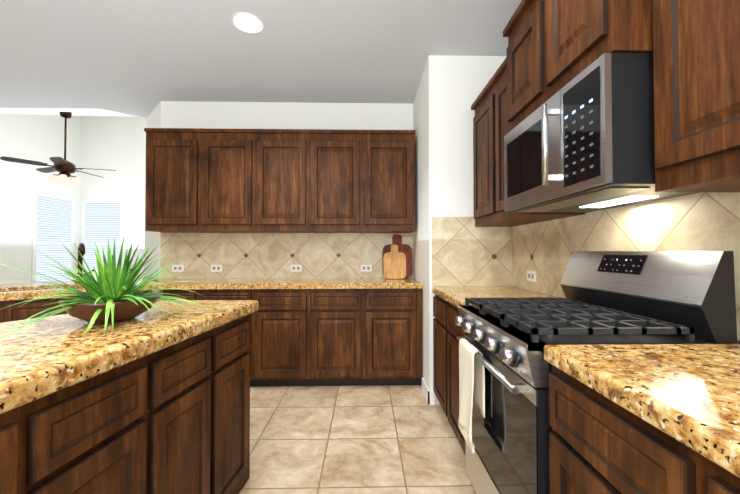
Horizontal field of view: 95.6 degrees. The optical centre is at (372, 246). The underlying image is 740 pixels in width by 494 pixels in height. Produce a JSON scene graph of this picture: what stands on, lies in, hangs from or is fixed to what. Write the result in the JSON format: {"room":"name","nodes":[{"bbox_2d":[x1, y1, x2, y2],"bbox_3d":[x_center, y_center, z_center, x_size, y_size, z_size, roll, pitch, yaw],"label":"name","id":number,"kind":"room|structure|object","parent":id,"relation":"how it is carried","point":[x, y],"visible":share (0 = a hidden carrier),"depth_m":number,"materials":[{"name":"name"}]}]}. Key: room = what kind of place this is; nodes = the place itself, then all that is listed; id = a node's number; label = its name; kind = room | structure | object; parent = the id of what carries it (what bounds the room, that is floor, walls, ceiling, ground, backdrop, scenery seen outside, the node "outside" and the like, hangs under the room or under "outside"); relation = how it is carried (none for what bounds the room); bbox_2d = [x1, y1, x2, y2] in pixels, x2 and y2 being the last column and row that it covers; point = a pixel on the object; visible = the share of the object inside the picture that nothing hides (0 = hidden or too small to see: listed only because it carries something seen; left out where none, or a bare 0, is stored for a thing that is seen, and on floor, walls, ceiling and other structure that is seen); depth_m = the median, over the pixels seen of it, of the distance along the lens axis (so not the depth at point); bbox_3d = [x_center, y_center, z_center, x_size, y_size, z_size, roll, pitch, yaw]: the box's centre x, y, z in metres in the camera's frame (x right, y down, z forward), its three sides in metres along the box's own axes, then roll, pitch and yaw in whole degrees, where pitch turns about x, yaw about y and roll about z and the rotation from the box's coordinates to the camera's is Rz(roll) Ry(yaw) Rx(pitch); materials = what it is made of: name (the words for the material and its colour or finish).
{"room":"kitchen","nodes":[
{"label":"kitchen","id":0,"kind":"room"},
{"bbox_2d":[0,114,80,283],"bbox_3d":[-6.789,-1.045,2.594,0.100,4.600,10.700,0,-1,-1],"label":"wall","id":1,"kind":"structure","parent":0,"point":[39,138],"depth_m":6.60,"materials":[{"name":"white paint"}]},
{"bbox_2d":[31,191,74,281],"bbox_3d":[-6.809,-0.076,7.201,0.050,2.100,1.000,0,-1,-1],"label":"window","id":2,"kind":"structure","parent":1,"relation":"in","point":[53,216],"depth_m":7.15,"materials":[{"name":"white"}]},
{"bbox_2d":[79,116,145,243],"bbox_3d":[-4.760,-0.965,7.937,4.180,4.600,0.100,0,-1,-1],"label":"wall","id":3,"kind":"structure","parent":0,"point":[112,144],"depth_m":7.87,"materials":[{"name":"white paint"}]},
{"bbox_2d":[81,199,123,279],"bbox_3d":[-6.298,-0.067,7.816,1.000,2.100,0.050,0,-1,-1],"label":"window","id":4,"kind":"structure","parent":3,"relation":"in","point":[102,222],"depth_m":7.83,"materials":[{"name":"white"}]},
{"bbox_2d":[145,102,160,301],"bbox_3d":[-2.437,-1.027,3.809,0.620,4.600,0.100,-1,-1,44],"label":"wall","id":5,"kind":"structure","parent":0,"point":[153,118],"depth_m":3.73,"materials":[{"name":"white paint"}]},
{"bbox_2d":[0,0,521,117],"bbox_3d":[-2.825,-2.422,2.697,7.930,1.718,10.700,0,-1,-1],"label":"ceiling","id":6,"kind":"structure","parent":0,"point":[142,58],"depth_m":2.66,"materials":[{"name":"grey paint"}]},
{"bbox_2d":[0,112,115,185],"bbox_3d":[-4.474,-1.452,4.943,1.215,1.044,1.189,0,-1,-1],"label":"ceiling fan","id":7,"kind":"object","parent":6,"relation":"hanging from","point":[64,168],"visible":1,"depth_m":4.84,"materials":[{"name":"brown metal"}]},
{"bbox_2d":[231,12,262,32],"bbox_3d":[-0.872,-1.566,2.345,0.209,0.004,0.209,-1,-1,44],"label":"recessed light","id":8,"kind":"object","parent":6,"relation":"in","point":[247,23],"visible":1,"depth_m":2.32,"materials":[{"name":"white"}]},
{"bbox_2d":[159,101,413,300],"bbox_3d":[-0.904,-0.239,3.625,2.690,3.020,0.100,0,-1,-1],"label":"wall","id":9,"kind":"structure","parent":0,"point":[287,115],"depth_m":3.59,"materials":[{"name":"white paint"}]},
{"bbox_2d":[144,128,215,232],"bbox_3d":[-1.924,-0.643,3.381,0.520,0.980,0.342,0,-1,-1],"label":"upper cabinet","id":10,"kind":"object","parent":9,"relation":"attached to","point":[172,183],"depth_m":3.21,"materials":[{"name":"brown wood"}]},
{"bbox_2d":[200,128,263,232],"bbox_3d":[-1.404,-0.643,3.391,0.520,0.980,0.342,0,-1,-1],"label":"upper cabinet","id":11,"kind":"object","parent":9,"relation":"attached to","point":[200,180],"depth_m":3.22,"materials":[{"name":"brown wood"}]},
{"bbox_2d":[256,129,311,232],"bbox_3d":[-0.884,-0.643,3.402,0.520,0.980,0.342,0,-1,-1],"label":"upper cabinet","id":12,"kind":"object","parent":9,"relation":"attached to","point":[281,154],"depth_m":3.23,"materials":[{"name":"brown wood"}]},
{"bbox_2d":[160,232,412,277],"bbox_3d":[-0.897,0.087,3.564,2.672,0.484,0.008,0,-1,-1],"label":"backsplash","id":13,"kind":"structure","parent":9,"relation":"attached to","point":[269,254],"depth_m":3.56,"materials":[{"name":"tile"}]},
{"bbox_2d":[172,265,183,271],"bbox_3d":[-2.048,0.224,3.530,0.116,0.072,0.008,0,-1,-1],"label":"outlet","id":14,"kind":"object","parent":13,"relation":"attached to","point":[175,268],"depth_m":3.53,"materials":[{"name":"white plastic"}]},
{"bbox_2d":[211,265,221,271],"bbox_3d":[-1.645,0.224,3.538,0.116,0.072,0.008,0,-1,-1],"label":"outlet","id":15,"kind":"object","parent":13,"relation":"attached to","point":[214,268],"depth_m":3.54,"materials":[{"name":"white plastic"}]},
{"bbox_2d":[291,265,301,271],"bbox_3d":[-0.808,0.225,3.556,0.116,0.072,0.008,0,-1,-1],"label":"outlet","id":16,"kind":"object","parent":13,"relation":"attached to","point":[294,268],"depth_m":3.55,"materials":[{"name":"white plastic"}]},
{"bbox_2d":[361,265,371,271],"bbox_3d":[-0.065,0.225,3.571,0.116,0.072,0.008,0,-1,-1],"label":"outlet","id":17,"kind":"object","parent":13,"relation":"attached to","point":[364,268],"depth_m":3.57,"materials":[{"name":"white plastic"}]},
{"bbox_2d":[308,129,363,232],"bbox_3d":[-0.364,-0.643,3.413,0.520,0.980,0.342,0,-1,-1],"label":"upper cabinet","id":18,"kind":"object","parent":9,"relation":"attached to","point":[335,157],"depth_m":3.25,"materials":[{"name":"brown wood"}]},
{"bbox_2d":[364,130,414,232],"bbox_3d":[0.155,-0.642,3.424,0.520,0.980,0.342,0,-1,-1],"label":"upper cabinet","id":19,"kind":"object","parent":9,"relation":"attached to","point":[389,155],"depth_m":3.26,"materials":[{"name":"brown wood"}]},
{"bbox_2d":[239,384,475,493],"bbox_3d":[-2.800,1.306,2.642,8.280,0.100,10.900,0,-1,-1],"label":"floor","id":20,"kind":"structure","parent":0,"point":[400,439],"depth_m":2.13,"materials":[{"name":"tile"}]},
{"bbox_2d":[0,290,152,322],"bbox_3d":[-2.870,0.807,2.297,1.980,0.888,1.979,0,-1,-1],"label":"base cabinet","id":21,"kind":"object","parent":20,"relation":"on","point":[11,313],"depth_m":2.33,"materials":[{"name":"brown wood"}]},
{"bbox_2d":[0,281,163,300],"bbox_3d":[-3.010,0.332,2.029,2.449,0.050,1.710,0,-1,-1],"label":"countertop","id":22,"kind":"structure","parent":21,"relation":"on","point":[16,291],"depth_m":2.65,"materials":[{"name":"beige stone"}]},
{"bbox_2d":[96,277,422,288],"bbox_3d":[-1.907,0.350,3.237,4.701,0.050,0.660,0,-1,-1],"label":"countertop","id":23,"kind":"structure","parent":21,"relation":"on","point":[190,283],"depth_m":2.97,"materials":[{"name":"beige stone"}]},
{"bbox_2d":[77,243,93,279],"bbox_3d":[-2.578,0.142,2.991,0.185,0.356,0.229,0,-1,-1],"label":"kitchen faucet","id":24,"kind":"object","parent":23,"relation":"on","point":[81,247],"visible":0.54,"depth_m":2.99,"materials":[{"name":"brown metal"}]},
{"bbox_2d":[383,234,412,278],"bbox_3d":[0.264,0.095,3.491,0.310,0.464,0.163,0,-1,-1],"label":"cutting boards","id":25,"kind":"object","parent":23,"relation":"on","point":[397,258],"visible":0.98,"depth_m":3.45,"materials":[{"name":"brown wood"}]},
{"bbox_2d":[0,314,249,493],"bbox_3d":[-1.398,0.777,0.263,1.568,0.888,3.099,0,-1,-1],"label":"base cabinet","id":26,"kind":"object","parent":20,"relation":"on","point":[174,419],"visible":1,"depth_m":1.09,"materials":[{"name":"brown wood"}]},
{"bbox_2d":[0,300,258,413],"bbox_3d":[-1.404,0.300,0.270,1.626,0.062,3.169,0,-1,-1],"label":"countertop","id":27,"kind":"structure","parent":26,"relation":"on","point":[49,355],"depth_m":1.01,"materials":[{"name":"beige stone"}]},
{"bbox_2d":[0,237,219,337],"bbox_3d":[-1.013,0.117,1.311,0.729,0.334,0.800,0,-1,-1],"label":"potted plant","id":28,"kind":"object","parent":27,"relation":"on","point":[112,295],"visible":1,"depth_m":1.24,"materials":[{"name":"green plant"}]},
{"bbox_2d":[117,241,144,277],"bbox_3d":[-5.424,0.596,7.659,0.520,1.470,0.378,0,-1,-1],"label":"fireplace mantel","id":29,"kind":"object","parent":20,"relation":"on","point":[140,248],"visible":0.33,"depth_m":7.54,"materials":[{"name":"white"}]},
{"bbox_2d":[163,289,195,299],"bbox_3d":[-1.699,0.821,3.232,0.305,0.888,0.600,0,-1,-1],"label":"base cabinet","id":30,"kind":"object","parent":20,"relation":"on","point":[189,295],"depth_m":2.94,"materials":[{"name":"brown wood"}]},
{"bbox_2d":[196,289,251,386],"bbox_3d":[-1.303,0.821,3.240,0.488,0.888,0.600,0,-1,-1],"label":"base cabinet","id":31,"kind":"object","parent":20,"relation":"on","point":[203,294],"depth_m":2.95,"materials":[{"name":"brown wood"}]},
{"bbox_2d":[252,289,307,386],"bbox_3d":[-0.815,0.821,3.250,0.487,0.888,0.600,0,-1,-1],"label":"base cabinet","id":32,"kind":"object","parent":20,"relation":"on","point":[280,322],"depth_m":2.95,"materials":[{"name":"brown wood"}]},
{"bbox_2d":[308,289,363,385],"bbox_3d":[-0.328,0.821,3.261,0.488,0.888,0.600,0,-1,-1],"label":"base cabinet","id":33,"kind":"object","parent":20,"relation":"on","point":[336,337],"depth_m":2.96,"materials":[{"name":"brown wood"}]},
{"bbox_2d":[364,289,422,385],"bbox_3d":[0.179,0.821,3.271,0.527,0.888,0.600,0,-1,-1],"label":"base cabinet","id":34,"kind":"object","parent":20,"relation":"on","point":[393,324],"depth_m":2.98,"materials":[{"name":"brown wood"}]},
{"bbox_2d":[433,294,465,455],"bbox_3d":[0.820,0.806,2.241,0.651,0.888,0.920,0,-1,-1],"label":"base cabinet","id":35,"kind":"object","parent":20,"relation":"on","point":[447,331],"visible":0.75,"depth_m":2.21,"materials":[{"name":"brown wood"}]},
{"bbox_2d":[432,286,555,307],"bbox_3d":[0.817,0.335,2.248,0.660,0.050,0.921,0,-1,-1],"label":"countertop","id":36,"kind":"structure","parent":35,"relation":"on","point":[456,296],"depth_m":2.29,"materials":[{"name":"beige stone"}]},
{"bbox_2d":[455,251,739,493],"bbox_3d":[0.786,0.628,1.397,0.735,1.220,0.750,0,-1,-1],"label":"gas range","id":37,"kind":"object","parent":20,"relation":"on","point":[650,297],"visible":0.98,"depth_m":1.18,"materials":[{"name":"silver metal"}]},
{"bbox_2d":[458,338,484,453],"bbox_3d":[0.444,0.659,1.529,0.068,0.431,0.222,0,-1,-1],"label":"hanging towel","id":38,"kind":"object","parent":37,"relation":"hanging from","point":[471,379],"visible":0.98,"depth_m":1.50,"materials":[{"name":"beige fabric"}]},
{"bbox_2d":[549,365,676,493],"bbox_3d":[0.850,0.785,0.781,0.651,0.888,0.460,0,-1,-1],"label":"base cabinet","id":39,"kind":"object","parent":20,"relation":"on","point":[599,443],"depth_m":0.78,"materials":[{"name":"brown wood"}]},
{"bbox_2d":[677,441,739,493],"bbox_3d":[0.860,0.778,0.322,0.651,0.888,0.460,0,-1,-1],"label":"base cabinet","id":40,"kind":"object","parent":20,"relation":"on","point":[696,474],"depth_m":0.56,"materials":[{"name":"brown wood"}]},
{"bbox_2d":[544,344,739,477],"bbox_3d":[0.866,0.300,-0.135,0.660,0.050,2.304,0,-1,-1],"label":"countertop","id":41,"kind":"structure","parent":40,"relation":"on","point":[687,395],"depth_m":0.72,"materials":[{"name":"beige stone"}]},
{"bbox_2d":[413,55,506,403],"bbox_3d":[0.840,-0.245,3.216,0.780,3.020,0.990,0,-1,-1],"label":"wall","id":42,"kind":"structure","parent":0,"point":[450,89],"depth_m":2.73,"materials":[{"name":"white paint"}]},
{"bbox_2d":[422,378,434,403],"bbox_3d":[0.470,1.209,2.830,0.054,0.100,0.304,0,-1,-1],"label":"baseboard","id":43,"kind":"structure","parent":42,"relation":"attached to","point":[429,396],"depth_m":2.71,"materials":[{"name":"white wood"}]},
{"bbox_2d":[432,217,511,285],"bbox_3d":[0.804,0.037,2.710,0.648,0.559,0.008,0,-1,-1],"label":"backsplash","id":44,"kind":"structure","parent":42,"relation":"attached to","point":[464,249],"depth_m":2.71,"materials":[{"name":"tile"}]},
{"bbox_2d":[471,57,584,226],"bbox_3d":[0.973,-0.660,2.262,0.327,0.980,0.910,0,-1,-1],"label":"upper cabinet","id":45,"kind":"object","parent":42,"relation":"attached to","point":[490,122],"visible":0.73,"depth_m":2.30,"materials":[{"name":"brown wood"}]},
{"bbox_3d":[1.246,-0.292,0.064,0.100,3.020,5.330,0,-1,-1],"label":"wall","id":46,"kind":"structure","parent":0,"visible":0},
{"bbox_2d":[503,0,652,131],"bbox_3d":[0.931,-0.882,1.421,0.447,0.560,0.758,0,-1,-1],"label":"upper cabinet","id":47,"kind":"object","parent":46,"relation":"attached to","point":[554,47],"visible":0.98,"depth_m":1.29,"materials":[{"name":"brown wood"}]},
{"bbox_2d":[504,52,699,212],"bbox_3d":[0.909,-0.391,1.414,0.491,0.412,0.750,0,-1,-1],"label":"over-the-range microwave","id":48,"kind":"object","parent":47,"relation":"attached to","point":[583,141],"visible":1,"depth_m":1.14,"materials":[{"name":"silver metal"}]},
{"bbox_2d":[512,192,739,338],"bbox_3d":[1.176,-0.043,0.718,0.008,0.659,3.988,0,-1,-1],"label":"backsplash","id":49,"kind":"structure","parent":46,"relation":"attached to","point":[705,221],"depth_m":1.49,"materials":[{"name":"tile"}]},
{"bbox_2d":[527,271,535,281],"bbox_3d":[1.133,0.207,2.390,0.008,0.072,0.116,0,-1,-1],"label":"outlet","id":50,"kind":"object","parent":49,"relation":"attached to","point":[531,275],"depth_m":2.38,"materials":[{"name":"white plastic"}]},
{"bbox_2d":[653,0,739,191],"bbox_3d":[1.009,-0.672,0.761,0.317,1.000,0.550,0,-1,-1],"label":"upper cabinet","id":51,"kind":"object","parent":46,"relation":"attached to","point":[696,51],"visible":1,"depth_m":0.87,"materials":[{"name":"brown wood"}]}
]}

